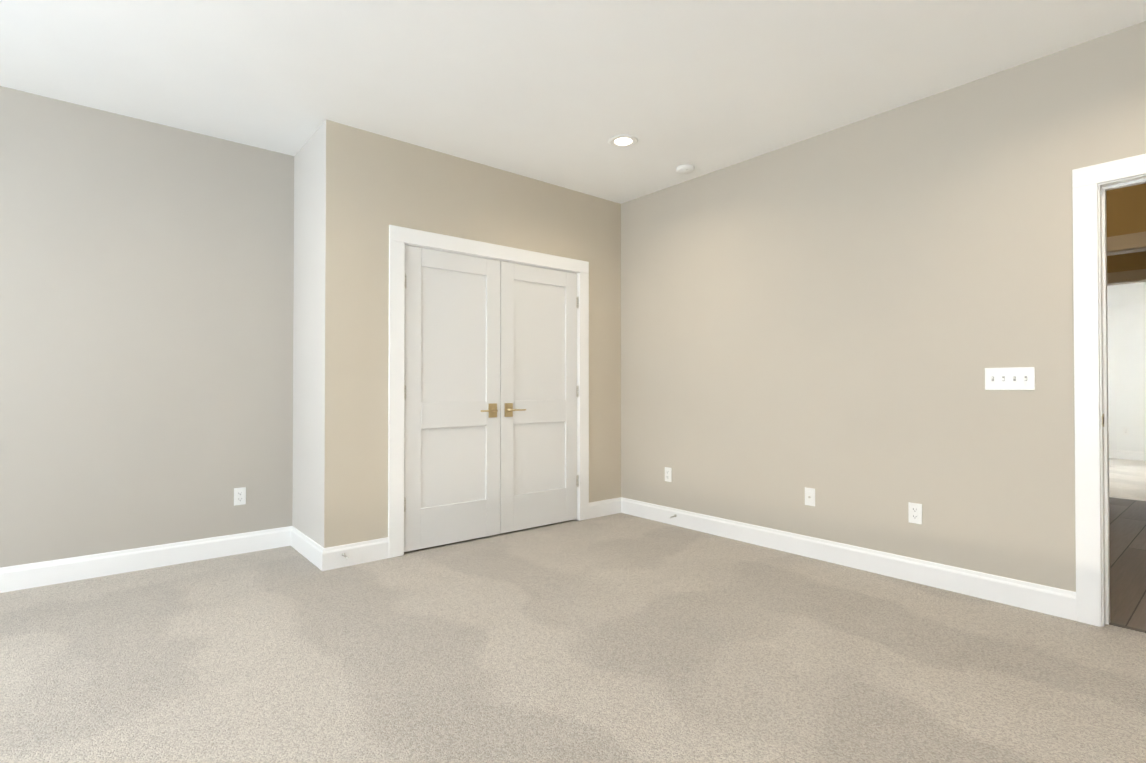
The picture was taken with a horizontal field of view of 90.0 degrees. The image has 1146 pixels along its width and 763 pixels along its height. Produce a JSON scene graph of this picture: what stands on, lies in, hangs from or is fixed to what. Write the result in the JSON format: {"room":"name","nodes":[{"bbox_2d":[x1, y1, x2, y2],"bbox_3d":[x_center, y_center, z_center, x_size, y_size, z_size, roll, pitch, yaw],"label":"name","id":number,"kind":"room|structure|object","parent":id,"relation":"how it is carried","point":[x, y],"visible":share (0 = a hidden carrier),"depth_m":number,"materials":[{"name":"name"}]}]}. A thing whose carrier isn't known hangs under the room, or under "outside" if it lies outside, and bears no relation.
{"room":"empty bedroom","nodes":[
{"label":"empty bedroom","id":0,"kind":"room"},
{"bbox_2d":[0,86,293,567],"bbox_3d":[-3.355,-0.234,2.965,3.504,2.740,0.120,0,-1,-40],"label":"wall","id":1,"kind":"structure","parent":0,"point":[146,323],"depth_m":3.48,"materials":[{"name":"paint"}]},
{"bbox_2d":[0,527,287,592],"bbox_3d":[-3.254,1.070,2.948,3.354,0.133,0.015,0,-1,-40],"label":"baseboard","id":2,"kind":"structure","parent":1,"relation":"attached to","point":[31,575],"depth_m":3.45,"materials":[{"name":"white paint"}]},
{"bbox_2d":[234,487,245,505],"bbox_3d":[-2.218,0.765,3.820,0.070,0.115,0.008,0,-1,-40],"label":"outlet","id":3,"kind":"object","parent":1,"relation":"attached to","point":[239,496],"visible":1,"depth_m":3.82,"materials":[{"name":"white plastic"}]},
{"bbox_2d":[292,120,342,547],"bbox_3d":[-1.700,-0.225,3.794,0.100,2.740,0.726,0,-1,-40],"label":"wall","id":4,"kind":"structure","parent":0,"point":[317,337],"depth_m":3.58,"materials":[{"name":"paint"}]},
{"bbox_2d":[288,526,327,570],"bbox_3d":[-1.730,1.078,3.728,0.015,0.133,0.715,0,-1,-40],"label":"baseboard","id":5,"kind":"structure","parent":4,"relation":"attached to","point":[311,550],"depth_m":3.67,"materials":[{"name":"white paint"}]},
{"bbox_2d":[341,124,620,544],"bbox_3d":[-0.533,-0.220,4.359,2.416,2.740,0.100,0,-1,-40],"label":"wall","id":6,"kind":"structure","parent":0,"point":[387,181],"depth_m":3.90,"materials":[{"name":"beige paint"}]},
{"bbox_2d":[328,537,388,569],"bbox_3d":[-1.347,1.076,3.593,0.390,0.133,0.015,0,-1,-40],"label":"baseboard","id":7,"kind":"structure","parent":6,"relation":"attached to","point":[376,549],"depth_m":3.59,"materials":[{"name":"white paint"}]},
{"bbox_2d":[404,245,499,551],"bbox_3d":[-0.828,0.113,4.035,0.758,2.040,0.089,0,-1,-40],"label":"closet door","id":8,"kind":"structure","parent":6,"relation":"in","point":[452,401],"depth_m":4.03,"materials":[{"name":"white paint"}]},
{"bbox_2d":[388,225,588,557],"bbox_3d":[-0.572,0.113,4.324,1.545,2.075,0.100,0,-1,-40],"label":"door frame","id":9,"kind":"structure","parent":6,"relation":"attached to","point":[577,323],"depth_m":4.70,"materials":[{"name":"white paint"}]},
{"bbox_2d":[500,261,578,533],"bbox_3d":[-0.243,0.118,4.524,0.758,2.040,0.089,0,-1,-40],"label":"closet door","id":10,"kind":"structure","parent":6,"relation":"in","point":[539,395],"depth_m":4.52,"materials":[{"name":"white paint"}]},
{"bbox_2d":[589,497,619,518],"bbox_3d":[0.270,1.090,4.942,0.377,0.133,0.015,0,-1,-40],"label":"baseboard","id":11,"kind":"structure","parent":6,"relation":"attached to","point":[601,508],"depth_m":4.93,"materials":[{"name":"white paint"}]},
{"bbox_2d":[0,513,1145,762],"bbox_3d":[-0.399,1.181,1.414,6.075,0.120,6.266,0,-1,-40],"label":"floor carpet","id":12,"kind":"object","parent":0,"point":[620,637],"visible":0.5,"depth_m":2.30,"materials":[{"name":"beige carpet"}]},
{"bbox_2d":[0,0,1145,203],"bbox_3d":[-0.374,-1.679,1.464,6.140,0.120,6.266,0,-1,-40],"label":"ceiling","id":13,"kind":"structure","parent":0,"point":[560,93],"depth_m":2.92,"materials":[{"name":"white paint"}]},
{"bbox_2d":[609,135,637,147],"bbox_3d":[0.333,-1.591,3.802,0.194,0.008,0.194,0,-1,-40],"label":"recessed light","id":14,"kind":"object","parent":13,"relation":"in","point":[621,141],"visible":1,"depth_m":3.79,"materials":[{"name":"white plastic"}]},
{"bbox_2d":[676,165,693,173],"bbox_3d":[0.836,-1.573,4.271,0.134,0.036,0.134,0,-1,-40],"label":"smoke detector","id":15,"kind":"object","parent":13,"relation":"attached to","point":[684,169],"visible":1,"depth_m":4.24,"materials":[{"name":"white plastic"}]},
{"bbox_2d":[621,21,1145,591],"bbox_3d":[1.937,-0.230,3.378,0.120,2.740,6.266,0,-1,-40],"label":"wall","id":16,"kind":"structure","parent":0,"point":[841,319],"depth_m":3.37,"materials":[{"name":"beige paint"}]},
{"bbox_2d":[665,467,671,481],"bbox_3d":[0.773,0.756,4.663,0.008,0.115,0.070,0,-1,-40],"label":"electrical outlet","id":17,"kind":"object","parent":16,"relation":"attached to","point":[668,474],"visible":1,"depth_m":4.66,"materials":[{"name":"white plastic"}]},
{"bbox_2d":[805,487,814,505],"bbox_3d":[1.540,0.752,3.736,0.018,0.115,0.070,0,-1,-40],"label":"outlet","id":18,"kind":"object","parent":16,"relation":"attached to","point":[809,496],"visible":1,"depth_m":3.73,"materials":[{"name":"white plastic"}]},
{"bbox_2d":[620,497,1075,620],"bbox_3d":[1.404,1.079,3.897,0.015,0.133,3.071,0,-1,-40],"label":"baseboard","id":19,"kind":"structure","parent":16,"relation":"attached to","point":[1054,601],"depth_m":3.39,"materials":[{"name":"white paint"}]},
{"bbox_2d":[908,502,921,523],"bbox_3d":[1.945,0.749,3.259,0.008,0.115,0.070,0,-1,-40],"label":"electrical outlet","id":20,"kind":"object","parent":16,"relation":"attached to","point":[914,512],"visible":1,"depth_m":3.26,"materials":[{"name":"white plastic"}]},
{"bbox_2d":[985,367,1034,389],"bbox_3d":[2.226,-0.015,2.922,0.018,0.112,0.204,0,-1,-40],"label":"switch plate","id":21,"kind":"object","parent":16,"relation":"attached to","point":[1015,378],"visible":1,"depth_m":2.91,"materials":[{"name":"white plastic"}]},
{"bbox_2d":[1072,154,1145,626],"bbox_3d":[2.777,0.059,2.368,0.160,2.143,1.054,0,-1,-40],"label":"door frame","id":22,"kind":"structure","parent":16,"relation":"attached to","point":[1087,180],"depth_m":2.68,"materials":[{"name":"white paint"}]},
{"bbox_2d":[1106,183,1145,236],"bbox_3d":[3.365,-0.217,4.569,0.120,2.740,6.266,0,-1,-40],"label":"wall","id":23,"kind":"structure","parent":0,"point":[1125,210],"depth_m":3.95,"materials":[{"name":"brown paint"}]},
{"bbox_2d":[1107,232,1145,285],"bbox_3d":[3.734,0.070,4.124,0.160,2.156,1.102,0,-1,-40],"label":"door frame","id":24,"kind":"structure","parent":23,"relation":"attached to","point":[1127,243],"depth_m":3.93,"materials":[{"name":"beige paint"}]},
{"bbox_2d":[1107,282,1145,451],"bbox_3d":[8.540,-0.173,8.887,0.120,2.740,6.266,0,-1,-40],"label":"wall","id":25,"kind":"structure","parent":0,"point":[1126,312],"depth_m":8.82,"materials":[{"name":"white paint"}]},
{"bbox_2d":[1109,450,1145,460],"bbox_3d":[9.150,1.121,8.037,0.015,0.133,4.200,0,-1,-40],"label":"baseboard","id":26,"kind":"structure","parent":25,"relation":"attached to","point":[1128,455],"depth_m":8.79,"materials":[{"name":"white paint"}]},
{"bbox_2d":[1107,251,1145,272],"bbox_3d":[5.162,-0.202,6.068,0.120,2.740,6.266,0,-1,-40],"label":"wall","id":27,"kind":"structure","parent":0,"point":[1127,262],"depth_m":5.64,"materials":[{"name":"brown paint"}]},
{"bbox_2d":[1109,497,1145,629],"bbox_3d":[3.548,1.214,4.707,4.205,0.120,6.506,0,-1,-40],"label":"floor","id":28,"kind":"structure","parent":0,"point":[1127,524],"depth_m":3.62,"materials":[{"name":"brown wood"}]},
{"bbox_2d":[1109,458,1145,500],"bbox_3d":[6.874,1.242,7.482,4.460,0.120,6.506,0,-1,-40],"label":"floor carpet","id":29,"kind":"object","parent":28,"relation":"on","point":[1127,478],"visible":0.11,"depth_m":6.88,"materials":[{"name":"beige carpet"}]},
{"bbox_2d":[1109,622,1145,632],"bbox_3d":[2.779,1.133,2.359,0.025,0.014,0.864,0,-1,-40],"label":"threshold","id":30,"kind":"object","parent":28,"relation":"on","point":[1127,627],"visible":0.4,"depth_m":2.63,"materials":[{"name":"brown"}]}
]}

